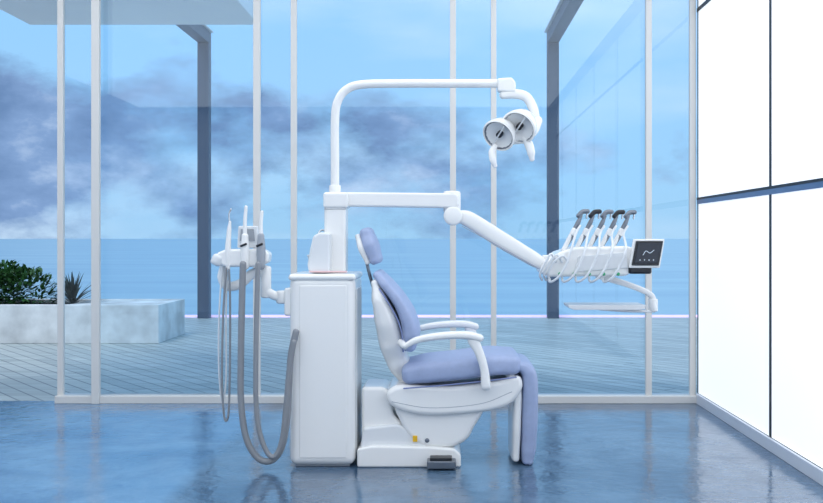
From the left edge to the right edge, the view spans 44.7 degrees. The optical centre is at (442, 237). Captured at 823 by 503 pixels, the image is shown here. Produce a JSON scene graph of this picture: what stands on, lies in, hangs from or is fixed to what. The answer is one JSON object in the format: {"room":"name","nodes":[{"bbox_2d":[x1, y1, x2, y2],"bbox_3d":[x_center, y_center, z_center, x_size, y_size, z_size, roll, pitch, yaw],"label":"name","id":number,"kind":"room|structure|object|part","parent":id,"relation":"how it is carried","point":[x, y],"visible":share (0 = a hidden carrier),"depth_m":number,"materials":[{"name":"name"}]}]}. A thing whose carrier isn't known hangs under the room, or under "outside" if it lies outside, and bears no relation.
{"room":"dental clinic","nodes":[
{"label":"dental clinic","id":0,"kind":"room"},
{"bbox_2d":[0,401,822,502],"bbox_3d":[-1.615,1.270,2.915,7.170,0.120,9.030,0,0,0],"label":"floor","id":1,"kind":"structure","parent":0,"point":[50,452],"depth_m":5.32,"materials":[{"name":"blue concrete"}]},
{"bbox_2d":[57,0,64,394],"bbox_3d":[-2.815,-0.465,7.370,0.044,3.350,0.040,0,0,0],"label":"mullion","id":2,"kind":"object","parent":1,"relation":"on","point":[60,3],"visible":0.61,"depth_m":7.35,"materials":[{"name":"silver metal"}]},
{"bbox_2d":[91,0,100,403],"bbox_3d":[-2.533,-0.465,7.300,0.058,3.350,0.040,0,0,0],"label":"mullion","id":3,"kind":"object","parent":1,"relation":"on","point":[95,4],"visible":1,"depth_m":7.28,"materials":[{"name":"silver metal"}]},
{"bbox_2d":[253,0,260,395],"bbox_3d":[-1.367,-0.465,7.350,0.051,3.350,0.040,0,0,0],"label":"mullion","id":4,"kind":"object","parent":1,"relation":"on","point":[256,3],"visible":0.75,"depth_m":7.33,"materials":[{"name":"silver metal"}]},
{"bbox_2d":[291,0,296,273],"bbox_3d":[-1.099,-0.465,7.370,0.044,3.350,0.040,0,0,0],"label":"mullion","id":5,"kind":"object","parent":1,"relation":"on","point":[293,2],"visible":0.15,"depth_m":7.35,"materials":[{"name":"silver metal"}]},
{"bbox_2d":[288,229,362,465],"bbox_3d":[-0.638,0.579,5.503,0.356,1.261,0.481,0,0,0],"label":"cabinet","id":6,"kind":"object","parent":1,"relation":"on","point":[326,307],"visible":0.94,"depth_m":5.27,"materials":[{"name":"grey plastic"}]},
{"bbox_2d":[211,205,298,464],"bbox_3d":[-0.992,0.508,5.311,0.479,1.360,0.218,0,0,0],"label":"holder","id":7,"kind":"object","parent":6,"relation":"attached to","point":[249,237],"visible":0.99,"depth_m":5.26,"materials":[{"name":"white plastic"}]},
{"bbox_3d":[-1.169,0.505,5.310,0.054,0.722,0.010,0,0,0],"label":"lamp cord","id":8,"kind":"part","parent":7,"relation":"part of","materials":[{"name":"plastic"}]},
{"bbox_3d":[-1.148,0.563,5.290,0.055,0.820,0.012,0,0,0],"label":"syringe cord","id":9,"kind":"part","parent":7,"relation":"part of","materials":[{"name":"grey plastic"}]},
{"bbox_3d":[-1.139,0.039,5.300,0.034,0.261,0.032,0,0,0],"label":"syringe handle","id":10,"kind":"part","parent":7,"relation":"part of","materials":[{"name":"white plastic"}]},
{"bbox_3d":[-1.066,0.207,5.350,0.282,0.156,0.044,0,0,0],"label":"arm","id":11,"kind":"part","parent":7,"relation":"part of","materials":[{"name":"white plastic"}]},
{"bbox_3d":[-1.046,0.070,5.285,0.047,0.195,0.047,0,0,0],"label":"suction handle","id":12,"kind":"part","parent":7,"relation":"part of","materials":[{"name":"white plastic"}]},
{"bbox_3d":[-0.962,0.070,5.285,0.047,0.195,0.047,0,0,0],"label":"suction handle","id":13,"kind":"part","parent":7,"relation":"part of","materials":[{"name":"grey plastic"}]},
{"bbox_3d":[-0.888,0.303,5.350,0.144,0.076,0.052,0,0,0],"label":"arm","id":14,"kind":"part","parent":7,"relation":"part of","materials":[{"name":"white plastic"}]},
{"bbox_3d":[-0.633,0.705,5.273,0.248,0.910,0.014,0,0,0],"label":"door","id":15,"kind":"part","parent":6,"relation":"part of","materials":[{"name":"white plastic"}]},
{"bbox_3d":[-0.638,0.207,5.498,0.356,0.035,0.473,0,0,0],"label":"lid","id":16,"kind":"part","parent":6,"relation":"part of","materials":[{"name":"white plastic"}]},
{"bbox_3d":[-0.472,0.710,5.500,0.024,0.880,0.320,0,0,0],"label":"panel","id":17,"kind":"part","parent":6,"relation":"part of","materials":[{"name":"white plastic"}]},
{"bbox_2d":[323,191,663,312],"bbox_3d":[0.266,0.076,5.471,1.830,0.668,0.379,0,0,0],"label":"instrument delivery arm","id":18,"kind":"object","parent":6,"relation":"attached to","point":[603,262],"visible":0.99,"depth_m":5.42,"materials":[{"name":"white plastic"}]},
{"bbox_2d":[329,78,541,191],"bbox_3d":[-0.040,-0.547,5.393,1.166,0.655,0.254,0,0,0],"label":"lamp","id":19,"kind":"object","parent":18,"relation":"on","point":[518,126],"visible":0.99,"depth_m":5.45,"materials":[{"name":"white plastic"}]},
{"bbox_3d":[0.269,-0.441,5.367,0.049,0.133,0.050,0,0,0],"label":"lamp handle","id":20,"kind":"part","parent":19,"relation":"part of","materials":[{"name":"white plastic"}]},
{"bbox_3d":[0.421,-0.714,5.475,0.225,0.201,0.078,0,0,0],"label":"drop arm","id":21,"kind":"part","parent":19,"relation":"part of","materials":[{"name":"white plastic"}]},
{"bbox_3d":[0.459,-0.482,5.367,0.070,0.143,0.054,0,0,0],"label":"lamp handle","id":22,"kind":"part","parent":19,"relation":"part of","materials":[{"name":"white plastic"}]},
{"bbox_3d":[0.320,0.015,5.490,0.552,0.340,0.084,0,0,0],"label":"spring arm","id":23,"kind":"part","parent":18,"relation":"part of","materials":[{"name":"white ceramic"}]},
{"bbox_3d":[0.842,0.128,5.331,0.286,0.106,0.018,0,0,0],"label":"table panel","id":24,"kind":"part","parent":18,"relation":"part of","materials":[{"name":"white plastic"}]},
{"bbox_2d":[563,302,645,309],"bbox_3d":[0.886,0.375,5.510,0.420,0.027,0.220,0,0,0],"label":"tray","id":25,"kind":"object","parent":18,"relation":"on","point":[572,305],"depth_m":5.40,"materials":[{"name":"white plastic"}]},
{"bbox_3d":[1.004,0.298,5.500,0.334,0.210,0.048,0,0,0],"label":"tray arm","id":26,"kind":"part","parent":18,"relation":"part of","materials":[{"name":"white ceramic"}]},
{"bbox_2d":[628,239,663,273],"bbox_3d":[1.078,0.098,5.354,0.196,0.186,0.132,0,0,0],"label":"monitor","id":27,"kind":"object","parent":18,"relation":"on","point":[644,255],"depth_m":5.29,"materials":[{"name":"black plastic"}]},
{"bbox_2d":[55,393,695,403],"bbox_3d":[-0.485,1.183,7.380,4.704,0.055,0.160,0,0,0],"label":"track","id":28,"kind":"object","parent":1,"relation":"on","point":[68,398],"visible":0.67,"depth_m":7.30,"materials":[{"name":"silver metal"}]},
{"bbox_2d":[355,227,537,468],"bbox_3d":[0.016,0.576,5.525,0.991,1.269,0.738,0,0,0],"label":"dental chair","id":29,"kind":"object","parent":1,"relation":"on","point":[433,402],"visible":1,"depth_m":5.28,"materials":[{"name":"white plastic"}]},
{"bbox_2d":[360,227,382,264],"bbox_3d":[-0.394,0.044,5.500,0.122,0.205,0.269,0,0,0],"label":"cushion","id":30,"kind":"object","parent":29,"relation":"on","point":[370,250],"depth_m":5.39,"materials":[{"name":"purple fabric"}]},
{"bbox_2d":[373,269,420,351],"bbox_3d":[-0.251,0.391,5.500,0.251,0.432,0.489,0,0,0],"label":"cushion","id":31,"kind":"object","parent":29,"relation":"on","point":[396,320],"depth_m":5.28,"materials":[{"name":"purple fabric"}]},
{"bbox_3d":[-0.179,1.153,5.510,0.548,0.114,0.480,0,0,0],"label":"plate","id":32,"kind":"part","parent":29,"relation":"part of","materials":[{"name":"white plastic"}]},
{"bbox_3d":[-0.008,1.180,5.240,0.151,0.041,0.100,0,0,0],"label":"pedal plate","id":33,"kind":"part","parent":29,"relation":"part of","materials":[{"name":"silver metal"}]},
{"bbox_2d":[402,346,520,383],"bbox_3d":[0.095,0.695,5.500,0.631,0.171,0.549,0,0,0],"label":"seat cushion","id":34,"kind":"object","parent":29,"relation":"on","point":[459,366],"depth_m":5.25,"materials":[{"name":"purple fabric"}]},
{"bbox_2d":[517,353,537,464],"bbox_3d":[0.440,0.925,5.500,0.142,0.564,0.479,0,0,0],"label":"cushion","id":35,"kind":"object","parent":29,"relation":"on","point":[527,380],"depth_m":5.28,"materials":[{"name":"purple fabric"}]},
{"bbox_2d":[450,0,455,349],"bbox_3d":[0.073,-0.465,7.350,0.044,3.350,0.040,0,0,0],"label":"mullion","id":36,"kind":"object","parent":1,"relation":"on","point":[452,2],"visible":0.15,"depth_m":7.33,"materials":[{"name":"silver metal"}]},
{"bbox_2d":[491,0,495,345],"bbox_3d":[0.373,-0.465,7.370,0.040,3.350,0.040,0,0,0],"label":"mullion","id":37,"kind":"object","parent":1,"relation":"on","point":[493,2],"visible":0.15,"depth_m":7.35,"materials":[{"name":"silver metal"}]},
{"bbox_2d":[645,0,651,395],"bbox_3d":[1.510,-0.465,7.350,0.044,3.350,0.040,0,0,0],"label":"mullion","id":38,"kind":"object","parent":1,"relation":"on","point":[648,3],"visible":1,"depth_m":7.33,"materials":[{"name":"silver metal"}]},
{"bbox_2d":[689,0,695,394],"bbox_3d":[1.837,-0.465,7.370,0.044,3.350,0.040,0,0,0],"label":"mullion","id":39,"kind":"object","parent":1,"relation":"on","point":[692,3],"visible":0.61,"depth_m":7.35,"materials":[{"name":"silver metal"}]},
{"bbox_2d":[697,178,822,199],"bbox_3d":[1.878,-0.288,2.875,0.028,0.016,8.950,0,0,0],"label":"railing","id":40,"kind":"object","parent":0,"point":[819,179],"depth_m":5.78,"materials":[{"name":"metal"}]},
{"bbox_2d":[698,0,822,468],"bbox_3d":[1.940,-0.465,2.875,0.140,3.350,8.950,0,0,0],"label":"wall","id":41,"kind":"structure","parent":0,"point":[733,35],"depth_m":5.87,"materials":[{"name":"white paint"}]},
{"bbox_2d":[697,0,697,392],"bbox_3d":[1.879,-0.501,7.332,0.024,3.278,0.017,0,0,0],"label":"joint","id":42,"kind":"object","parent":41,"relation":"attached to","point":[697,0],"visible":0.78,"depth_m":7.34,"materials":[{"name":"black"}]},
{"bbox_2d":[697,0,710,11],"bbox_3d":[1.879,-1.673,2.875,0.027,0.029,8.950,0,0,0],"label":"rail","id":43,"kind":"object","parent":41,"relation":"attached to","point":[704,3],"visible":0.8,"depth_m":7.19,"materials":[{"name":"black metal"}]},
{"bbox_3d":[1.880,-0.978,6.525,0.020,1.365,1.590,0,0,0],"label":"light panel","id":44,"kind":"part","parent":41,"relation":"part of","materials":[{"name":"white"}]},
{"bbox_3d":[1.880,0.443,6.525,0.020,1.385,1.590,0,0,0],"label":"light panel","id":45,"kind":"part","parent":41,"relation":"part of","materials":[{"name":"white"}]},
{"bbox_2d":[696,394,822,485],"bbox_3d":[1.859,1.174,2.860,0.019,0.072,8.920,0,0,0],"label":"baseboard","id":46,"kind":"structure","parent":41,"relation":"attached to","point":[806,467],"depth_m":5.74,"materials":[{"name":"white paint"}]},
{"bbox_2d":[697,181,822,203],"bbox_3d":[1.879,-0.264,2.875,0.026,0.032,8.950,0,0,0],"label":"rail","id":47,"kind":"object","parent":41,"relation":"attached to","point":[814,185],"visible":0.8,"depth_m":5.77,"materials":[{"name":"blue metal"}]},
{"bbox_2d":[769,0,771,437],"bbox_3d":[1.879,-0.501,5.710,0.024,3.278,0.034,0,0,0],"label":"joint","id":48,"kind":"object","parent":41,"relation":"attached to","point":[770,1],"visible":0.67,"depth_m":5.70,"materials":[{"name":"black"}]},
{"bbox_3d":[1.880,-0.978,4.890,0.020,1.365,1.600,0,0,0],"label":"light panel","id":49,"kind":"part","parent":41,"relation":"part of","materials":[{"name":"white"}]},
{"bbox_3d":[1.880,0.443,4.890,0.020,1.385,1.600,0,0,0],"label":"light panel","id":50,"kind":"part","parent":41,"relation":"part of","materials":[{"name":"white"}]},
{"label":"outside","id":51,"kind":"structure","parent":0,"visible":0},
{"bbox_2d":[0,239,696,314],"bbox_3d":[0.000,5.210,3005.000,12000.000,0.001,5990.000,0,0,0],"label":"sea","id":52,"kind":"structure","parent":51,"point":[130,268],"depth_m":151.00,"materials":[{"name":"liquid"}]},
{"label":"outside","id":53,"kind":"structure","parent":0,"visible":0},
{"bbox_2d":[0,0,252,24],"bbox_3d":[-2.790,-2.140,8.445,2.140,0.300,1.790,0,0,0],"label":"canopy slab","id":54,"kind":"object","parent":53,"point":[32,12],"visible":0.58,"depth_m":8.82,"materials":[{"name":"white concrete"}]},
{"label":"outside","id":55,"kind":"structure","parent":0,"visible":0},
{"bbox_2d":[0,317,698,400],"bbox_3d":[0.000,1.272,11.365,24.000,0.116,7.870,0,0,0],"label":"terrace","id":56,"kind":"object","parent":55,"point":[566,354],"visible":0.25,"depth_m":10.25,"materials":[{"name":"grey wood"}]},
{"bbox_2d":[0,299,184,342],"bbox_3d":[-4.935,0.992,12.085,3.330,0.444,1.170,0,0,0],"label":"concrete planter","id":57,"kind":"object","parent":56,"relation":"on","point":[122,320],"visible":0.97,"depth_m":11.50,"materials":[{"name":"concrete"}]},
{"bbox_2d":[0,259,56,303],"bbox_3d":[-5.509,0.569,12.097,1.855,0.631,0.950,0,0,0],"label":"leafy shrub","id":58,"kind":"object","parent":57,"relation":"in","point":[10,275],"visible":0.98,"depth_m":12.00,"materials":[{"name":"green plant"}]},
{"bbox_2d":[38,272,109,303],"bbox_3d":[-4.506,0.599,12.106,0.867,0.421,0.897,0,0,34],"label":"yucca","id":59,"kind":"object","parent":57,"relation":"on","point":[71,289],"visible":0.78,"depth_m":12.02,"materials":[{"name":"green plant"}]},
{"bbox_2d":[176,25,212,317],"bbox_3d":[-3.620,-0.968,11.625,0.240,4.364,7.250,0,0,0],"label":"pergola frame","id":60,"kind":"object","parent":56,"relation":"on","point":[201,34],"visible":1,"depth_m":15.08,"materials":[{"name":"grey metal"}]},
{"bbox_3d":[-3.620,-0.868,15.165,0.170,4.164,0.170,0,0,0],"label":"post","id":61,"kind":"part","parent":60,"relation":"part of","materials":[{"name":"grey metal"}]},
{"bbox_2d":[185,315,696,316],"bbox_3d":[0.000,1.255,15.330,24.000,0.150,0.060,0,0,0],"label":"trim","id":62,"kind":"structure","parent":56,"relation":"attached to","point":[185,315],"depth_m":15.30,"materials":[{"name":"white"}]},
{"bbox_2d":[544,0,583,317],"bbox_3d":[1.665,-0.968,11.625,0.240,4.364,7.250,0,0,0],"label":"pergola frame","id":63,"kind":"object","parent":56,"relation":"on","point":[565,11],"visible":1,"depth_m":15.08,"materials":[{"name":"grey metal"}]},
{"bbox_3d":[1.665,-0.868,15.165,0.170,4.164,0.170,0,0,0],"label":"post","id":64,"kind":"part","parent":63,"relation":"part of","materials":[{"name":"grey metal"}]}
]}

